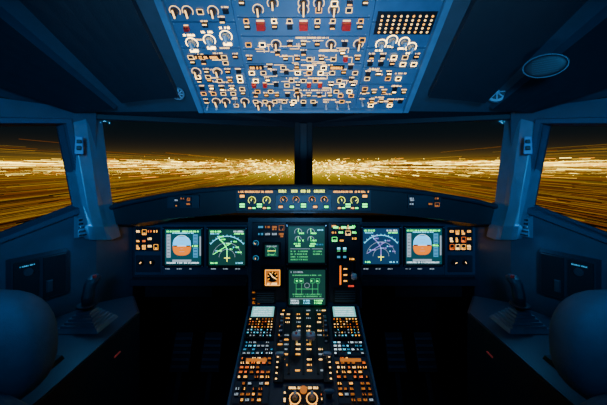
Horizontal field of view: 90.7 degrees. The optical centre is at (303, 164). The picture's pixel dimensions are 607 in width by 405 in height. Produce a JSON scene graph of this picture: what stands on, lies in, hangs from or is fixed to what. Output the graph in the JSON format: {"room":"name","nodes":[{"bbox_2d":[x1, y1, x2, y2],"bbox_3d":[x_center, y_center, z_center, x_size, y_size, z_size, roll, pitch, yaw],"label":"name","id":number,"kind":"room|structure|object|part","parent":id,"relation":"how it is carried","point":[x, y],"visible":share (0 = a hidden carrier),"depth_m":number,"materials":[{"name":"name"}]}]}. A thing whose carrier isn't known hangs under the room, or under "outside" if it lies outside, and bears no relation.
{"room":"control cabin","nodes":[
{"label":"control cabin","id":0,"kind":"room"},
{"bbox_2d":[0,98,170,404],"bbox_3d":[-1.004,0.520,0.436,0.214,1.460,2.666,0,0,7],"label":"wall","id":1,"kind":"structure","parent":0,"point":[112,259],"depth_m":1.19,"materials":[{"name":"blue plastic"}]},
{"bbox_2d":[5,248,66,299],"bbox_3d":[-0.883,0.380,1.006,0.040,0.160,0.160,0,0,31],"label":"box","id":2,"kind":"object","parent":1,"relation":"attached to","point":[44,275],"visible":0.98,"depth_m":1.00,"materials":[{"name":"black plastic"}]},
{"bbox_2d":[0,117,79,242],"bbox_3d":[-0.929,0.052,1.006,0.064,0.444,0.341,0,0,31],"label":"window frame","id":3,"kind":"structure","parent":1,"relation":"in","point":[8,234],"depth_m":1.05,"materials":[{"name":"blue plastic"}]},
{"bbox_2d":[74,216,86,237],"bbox_3d":[-0.821,0.230,1.126,0.024,0.080,0.060,0,0,31],"label":"air vent","id":4,"kind":"object","parent":1,"relation":"attached to","point":[79,231],"visible":0.63,"depth_m":1.10,"materials":[{"name":"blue plastic"}]},
{"bbox_2d":[64,119,119,239],"bbox_3d":[-0.851,0.046,1.162,0.177,0.506,0.189,0,0,0],"label":"pillar","id":5,"kind":"structure","parent":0,"point":[89,185],"depth_m":1.13,"materials":[{"name":"blue plastic"}]},
{"bbox_2d":[0,0,197,111],"bbox_3d":[-0.762,-0.483,0.930,0.615,0.567,0.760,0,0,0],"label":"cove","id":6,"kind":"object","parent":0,"point":[148,8],"visible":0.37,"depth_m":1.00,"materials":[{"name":"blue plastic"}]},
{"bbox_2d":[0,6,117,112],"bbox_3d":[-0.837,-0.346,0.882,0.177,0.311,0.619,0,0,16],"label":"panel","id":7,"kind":"object","parent":6,"relation":"attached to","point":[29,68],"visible":1,"depth_m":0.93,"materials":[{"name":"blue plastic"}]},
{"bbox_2d":[19,0,178,102],"bbox_3d":[-0.639,-0.481,0.881,0.305,0.507,0.645,0,0,0],"label":"panel","id":8,"kind":"object","parent":6,"relation":"attached to","point":[112,39],"visible":0.99,"depth_m":0.93,"materials":[{"name":"blue plastic"}]},
{"bbox_2d":[173,88,184,100],"bbox_3d":[-0.508,-0.288,1.219,0.055,0.062,0.087,0,0,-18],"label":"air vent","id":9,"kind":"object","parent":6,"relation":"attached to","point":[181,92],"visible":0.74,"depth_m":1.19,"materials":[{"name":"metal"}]},
{"bbox_2d":[171,215,435,377],"bbox_3d":[0.000,0.790,1.780,1.600,0.980,0.040,0,0,0],"label":"footwell","id":10,"kind":"structure","parent":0,"point":[225,312],"depth_m":1.76,"materials":[{"name":"black plastic"}]},
{"bbox_2d":[155,378,451,404],"bbox_3d":[0.000,1.265,0.420,2.160,0.030,2.680,0,0,0],"label":"floor","id":11,"kind":"structure","parent":0,"point":[192,389],"depth_m":1.65,"materials":[{"name":"carpet"}]},
{"bbox_2d":[0,289,57,404],"bbox_3d":[-0.608,0.742,0.737,0.525,1.016,0.626,0,0,0],"label":"seat","id":12,"kind":"object","parent":11,"relation":"on","point":[28,324],"visible":1,"depth_m":0.53,"materials":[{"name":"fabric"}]},
{"bbox_3d":[-0.620,0.630,0.510,0.400,0.517,0.173,0,0,0],"label":"backrest","id":13,"kind":"part","parent":12,"relation":"part of","materials":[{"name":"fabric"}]},
{"bbox_2d":[21,296,139,404],"bbox_3d":[-0.819,0.830,0.669,0.443,0.820,1.141,0,0,0],"label":"console","id":14,"kind":"object","parent":11,"relation":"on","point":[102,368],"visible":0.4,"depth_m":0.92,"materials":[{"name":"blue plastic"}]},
{"bbox_2d":[58,274,118,333],"bbox_3d":[-0.720,0.453,1.000,0.140,0.160,0.110,0,0,0],"label":"stick","id":15,"kind":"object","parent":14,"relation":"on","point":[90,319],"visible":1,"depth_m":0.98,"materials":[{"name":"plastic"}]},
{"bbox_2d":[169,332,193,404],"bbox_3d":[-0.570,1.018,1.350,0.090,0.429,0.206,0,0,0],"label":"rudder pedal","id":16,"kind":"object","parent":11,"relation":"on","point":[180,363],"visible":1,"depth_m":1.39,"materials":[{"name":"metal"}]},
{"bbox_2d":[199,332,222,404],"bbox_3d":[-0.430,1.018,1.350,0.090,0.429,0.206,0,0,0],"label":"rudder pedal","id":17,"kind":"object","parent":11,"relation":"on","point":[212,347],"visible":1,"depth_m":1.39,"materials":[{"name":"metal"}]},
{"bbox_2d":[227,299,379,404],"bbox_3d":[0.000,0.925,1.019,0.496,0.650,0.692,0,0,0],"label":"pedestal","id":18,"kind":"object","parent":11,"relation":"on","point":[253,383],"depth_m":1.08,"materials":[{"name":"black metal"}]},
{"bbox_2d":[244,306,276,340],"bbox_3d":[-0.177,0.663,1.268,0.118,0.069,0.157,0,0,0],"label":"keypad","id":19,"kind":"object","parent":18,"relation":"on","point":[262,319],"visible":1,"depth_m":1.25,"materials":[{"name":"black plastic"}]},
{"bbox_2d":[274,351,284,382],"bbox_3d":[-0.085,0.708,1.076,0.032,0.076,0.099,0,0,0],"label":"lever","id":20,"kind":"object","parent":18,"relation":"attached to","point":[280,356],"visible":1,"depth_m":1.07,"materials":[{"name":"black plastic"}]},
{"bbox_2d":[279,315,283,342],"bbox_3d":[-0.088,0.685,1.228,0.013,0.124,0.124,0,0,0],"label":"wheel","id":21,"kind":"object","parent":18,"relation":"attached to","point":[282,316],"visible":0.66,"depth_m":1.18,"materials":[{"name":"black plastic"}]},
{"bbox_2d":[292,331,300,342],"bbox_3d":[-0.027,0.658,1.149,0.034,0.073,0.093,0,0,0],"label":"lever","id":22,"kind":"object","parent":18,"relation":"attached to","point":[296,335],"visible":1,"depth_m":1.11,"materials":[{"name":"metal"}]},
{"bbox_2d":[130,216,476,307],"bbox_3d":[0.009,0.444,1.373,1.564,0.408,0.095,0,0,0],"label":"panel","id":23,"kind":"object","parent":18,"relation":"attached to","point":[266,234],"visible":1,"depth_m":1.36,"materials":[{"name":"black plastic"}]},
{"bbox_2d":[162,227,203,266],"bbox_3d":[-0.542,0.369,1.350,0.185,0.181,0.012,0,0,0],"label":"display","id":24,"kind":"object","parent":23,"relation":"attached to","point":[181,246],"visible":1,"depth_m":1.35,"materials":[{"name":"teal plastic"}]},
{"bbox_2d":[206,227,247,267],"bbox_3d":[-0.344,0.371,1.350,0.185,0.183,0.012,0,0,0],"label":"display","id":25,"kind":"object","parent":23,"relation":"attached to","point":[226,247],"visible":1,"depth_m":1.35,"materials":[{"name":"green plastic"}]},
{"bbox_2d":[262,265,283,287],"bbox_3d":[-0.138,0.503,1.347,0.100,0.104,0.018,0,0,0],"label":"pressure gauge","id":26,"kind":"object","parent":23,"relation":"attached to","point":[272,275],"visible":1,"depth_m":1.34,"materials":[{"name":"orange plastic"}]},
{"bbox_2d":[109,184,497,226],"bbox_3d":[0.000,0.175,1.420,1.623,0.195,0.440,0,0,0],"label":"shield","id":27,"kind":"object","parent":23,"relation":"on","point":[456,210],"visible":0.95,"depth_m":1.22,"materials":[{"name":"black plastic"}]},
{"bbox_2d":[236,188,370,210],"bbox_3d":[0.000,0.138,1.203,0.549,0.098,0.033,0,0,0],"label":"control panel","id":28,"kind":"object","parent":27,"relation":"attached to","point":[296,199],"visible":1,"depth_m":1.21,"materials":[{"name":"black plastic"}]},
{"bbox_2d":[286,224,326,264],"bbox_3d":[0.014,0.358,1.350,0.185,0.185,0.012,0,0,0],"label":"display","id":29,"kind":"object","parent":23,"relation":"attached to","point":[306,244],"visible":1,"depth_m":1.35,"materials":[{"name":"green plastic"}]},
{"bbox_2d":[287,267,326,307],"bbox_3d":[0.016,0.551,1.350,0.185,0.181,0.012,0,0,0],"label":"display","id":30,"kind":"object","parent":23,"relation":"attached to","point":[306,286],"visible":1,"depth_m":1.35,"materials":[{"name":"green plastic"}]},
{"bbox_2d":[348,258,356,286],"bbox_3d":[0.217,0.486,1.324,0.030,0.129,0.066,0,0,0],"label":"lever","id":31,"kind":"object","parent":23,"relation":"attached to","point":[353,276],"visible":1,"depth_m":1.35,"materials":[{"name":"black plastic"}]},
{"bbox_2d":[360,226,401,266],"bbox_3d":[0.349,0.366,1.350,0.185,0.183,0.012,0,0,0],"label":"display","id":32,"kind":"object","parent":23,"relation":"attached to","point":[380,246],"visible":1,"depth_m":1.35,"materials":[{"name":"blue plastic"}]},
{"bbox_2d":[403,226,444,266],"bbox_3d":[0.542,0.366,1.350,0.185,0.183,0.012,0,0,0],"label":"display","id":33,"kind":"object","parent":23,"relation":"attached to","point":[423,246],"visible":1,"depth_m":1.35,"materials":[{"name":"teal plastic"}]},
{"bbox_2d":[306,331,314,342],"bbox_3d":[0.027,0.658,1.149,0.034,0.073,0.093,0,0,0],"label":"lever","id":34,"kind":"object","parent":18,"relation":"attached to","point":[310,335],"visible":1,"depth_m":1.11,"materials":[{"name":"metal"}]},
{"bbox_2d":[323,315,327,342],"bbox_3d":[0.088,0.685,1.228,0.013,0.124,0.124,0,0,0],"label":"wheel","id":35,"kind":"object","parent":18,"relation":"attached to","point":[324,316],"visible":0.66,"depth_m":1.18,"materials":[{"name":"black plastic"}]},
{"bbox_2d":[322,351,332,382],"bbox_3d":[0.085,0.708,1.076,0.032,0.076,0.099,0,0,0],"label":"lever","id":36,"kind":"object","parent":18,"relation":"attached to","point":[326,356],"visible":1,"depth_m":1.07,"materials":[{"name":"black plastic"}]},
{"bbox_3d":[0.085,0.756,0.995,0.034,0.033,0.026,0,0,0],"label":"parking brake handle","id":37,"kind":"part","parent":18,"relation":"part of","materials":[{"name":"black plastic"}]},
{"bbox_2d":[330,306,362,340],"bbox_3d":[0.177,0.663,1.268,0.118,0.069,0.157,0,0,0],"label":"keypad","id":38,"kind":"object","parent":18,"relation":"on","point":[344,319],"visible":1,"depth_m":1.25,"materials":[{"name":"black plastic"}]},
{"bbox_2d":[384,332,407,404],"bbox_3d":[0.430,1.018,1.350,0.090,0.429,0.206,0,0,0],"label":"rudder pedal","id":39,"kind":"object","parent":11,"relation":"on","point":[394,347],"visible":1,"depth_m":1.39,"materials":[{"name":"metal"}]},
{"bbox_2d":[413,332,437,404],"bbox_3d":[0.570,1.018,1.350,0.090,0.429,0.206,0,0,0],"label":"rudder pedal","id":40,"kind":"object","parent":11,"relation":"on","point":[426,363],"visible":1,"depth_m":1.39,"materials":[{"name":"metal"}]},
{"bbox_2d":[467,296,585,404],"bbox_3d":[0.819,0.830,0.669,0.443,0.820,1.141,0,0,0],"label":"console","id":41,"kind":"object","parent":11,"relation":"on","point":[504,368],"visible":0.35,"depth_m":0.92,"materials":[{"name":"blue plastic"}]},
{"bbox_2d":[488,274,548,333],"bbox_3d":[0.720,0.453,1.000,0.140,0.160,0.110,0,0,0],"label":"stick","id":42,"kind":"object","parent":41,"relation":"on","point":[516,319],"visible":1,"depth_m":0.98,"materials":[{"name":"plastic"}]},
{"bbox_2d":[549,289,606,404],"bbox_3d":[0.608,0.742,0.737,0.525,1.016,0.626,0,0,0],"label":"seat","id":43,"kind":"object","parent":11,"relation":"on","point":[578,324],"visible":1,"depth_m":0.53,"materials":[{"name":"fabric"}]},
{"bbox_3d":[0.620,0.630,0.510,0.400,0.517,0.173,0,0,0],"label":"backrest","id":44,"kind":"part","parent":43,"relation":"part of","materials":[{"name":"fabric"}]},
{"bbox_2d":[96,111,510,215],"bbox_3d":[0.000,0.019,1.408,1.760,0.562,0.537,0,0,0],"label":"windshield frame","id":45,"kind":"object","parent":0,"point":[303,124],"visible":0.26,"depth_m":1.42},
{"bbox_2d":[409,0,606,111],"bbox_3d":[0.762,-0.483,0.930,0.615,0.567,0.760,0,0,0],"label":"ceiling","id":46,"kind":"structure","parent":0,"point":[421,102],"depth_m":1.02,"materials":[{"name":"blue plastic"}]},
{"bbox_2d":[428,0,587,102],"bbox_3d":[0.639,-0.481,0.881,0.305,0.507,0.645,0,0,0],"label":"panel","id":47,"kind":"object","parent":46,"relation":"attached to","point":[493,39],"visible":1,"depth_m":0.93,"materials":[{"name":"blue plastic"}]},
{"bbox_2d":[489,90,504,102],"bbox_3d":[0.736,-0.275,1.136,0.078,0.082,0.090,0,0,39],"label":"air vent","id":48,"kind":"object","parent":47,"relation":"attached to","point":[498,96],"visible":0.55,"depth_m":1.11,"materials":[{"name":"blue plastic"}]},
{"bbox_2d":[489,6,606,112],"bbox_3d":[0.837,-0.346,0.882,0.177,0.311,0.619,0,0,-16],"label":"panel","id":49,"kind":"object","parent":46,"relation":"attached to","point":[586,49],"visible":0.92,"depth_m":0.92,"materials":[{"name":"blue plastic"}]},
{"bbox_2d":[487,119,542,239],"bbox_3d":[0.851,0.046,1.162,0.177,0.506,0.189,0,0,0],"label":"pillar","id":50,"kind":"structure","parent":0,"point":[517,185],"depth_m":1.13,"materials":[{"name":"blue plastic"}]},
{"bbox_2d":[436,98,606,404],"bbox_3d":[1.004,0.520,0.436,0.214,1.460,2.666,0,0,-7],"label":"wall","id":51,"kind":"structure","parent":0,"point":[494,259],"depth_m":1.18,"materials":[{"name":"blue plastic"}]},
{"bbox_2d":[520,216,532,237],"bbox_3d":[0.821,0.230,1.126,0.024,0.080,0.060,0,0,-31],"label":"air vent","id":52,"kind":"object","parent":51,"relation":"attached to","point":[527,231],"visible":0.64,"depth_m":1.10,"materials":[{"name":"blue plastic"}]},
{"bbox_2d":[527,117,606,242],"bbox_3d":[0.929,0.052,1.006,0.064,0.444,0.341,0,0,-31],"label":"window frame","id":53,"kind":"structure","parent":51,"relation":"in","point":[580,121],"depth_m":1.05,"materials":[{"name":"blue plastic"}]},
{"bbox_2d":[540,248,601,299],"bbox_3d":[0.883,0.380,1.006,0.040,0.160,0.160,0,0,-31],"label":"panel","id":54,"kind":"object","parent":51,"relation":"attached to","point":[562,275],"visible":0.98,"depth_m":1.00,"materials":[{"name":"black plastic"}]},
{"bbox_2d":[522,53,569,77],"bbox_3d":[0.692,-0.283,0.859,0.105,0.065,0.031,0,0,38],"label":"ceiling speaker","id":55,"kind":"object","parent":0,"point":[545,65],"visible":1,"depth_m":0.85,"materials":[{"name":"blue plastic"}]},
{"bbox_3d":[0.000,-0.515,-0.180,2.160,0.550,1.480,0,0,0],"label":"ceiling","id":56,"kind":"structure","parent":0,"visible":0},
{"bbox_2d":[154,0,452,112],"bbox_3d":[0.000,-0.506,0.961,0.910,0.562,0.761,0,0,0],"label":"panel","id":57,"kind":"object","parent":56,"relation":"attached to","point":[233,56],"visible":1,"depth_m":1.06,"materials":[{"name":"blue metal"}]},
{"label":"outside","id":58,"kind":"structure","parent":0,"visible":0},
{"bbox_2d":[0,166,606,231],"bbox_3d":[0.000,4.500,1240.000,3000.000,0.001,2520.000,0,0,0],"label":"ground","id":59,"kind":"structure","parent":58,"point":[283,178],"depth_m":69.23,"materials":[{"name":"black"}]},
{"bbox_2d":[0,160,63,175],"label":"lights","id":60,"kind":"object","parent":59,"relation":"on","point":[60,161],"depth_m":109.94,"materials":[{"name":"gold metal"}]},
{"bbox_2d":[107,158,293,178],"label":"lights","id":61,"kind":"object","parent":59,"relation":"on","point":[189,165],"depth_m":148.17,"materials":[{"name":"gold metal"}]},
{"bbox_2d":[0,139,606,231],"bbox_3d":[-0.020,0.378,128.872,80.034,8.177,251.842,0,0,0],"label":"trails","id":62,"kind":"object","parent":59,"relation":"on","point":[586,174],"visible":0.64,"depth_m":29.64,"materials":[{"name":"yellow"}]},
{"bbox_2d":[313,158,499,179],"label":"lights","id":63,"kind":"object","parent":59,"relation":"on","point":[342,166],"depth_m":150.54,"materials":[{"name":"gold metal"}]},
{"bbox_2d":[542,157,606,178],"label":"lights","id":64,"kind":"object","parent":59,"relation":"on","point":[551,163],"depth_m":124.91,"materials":[{"name":"gold metal"}]}
]}

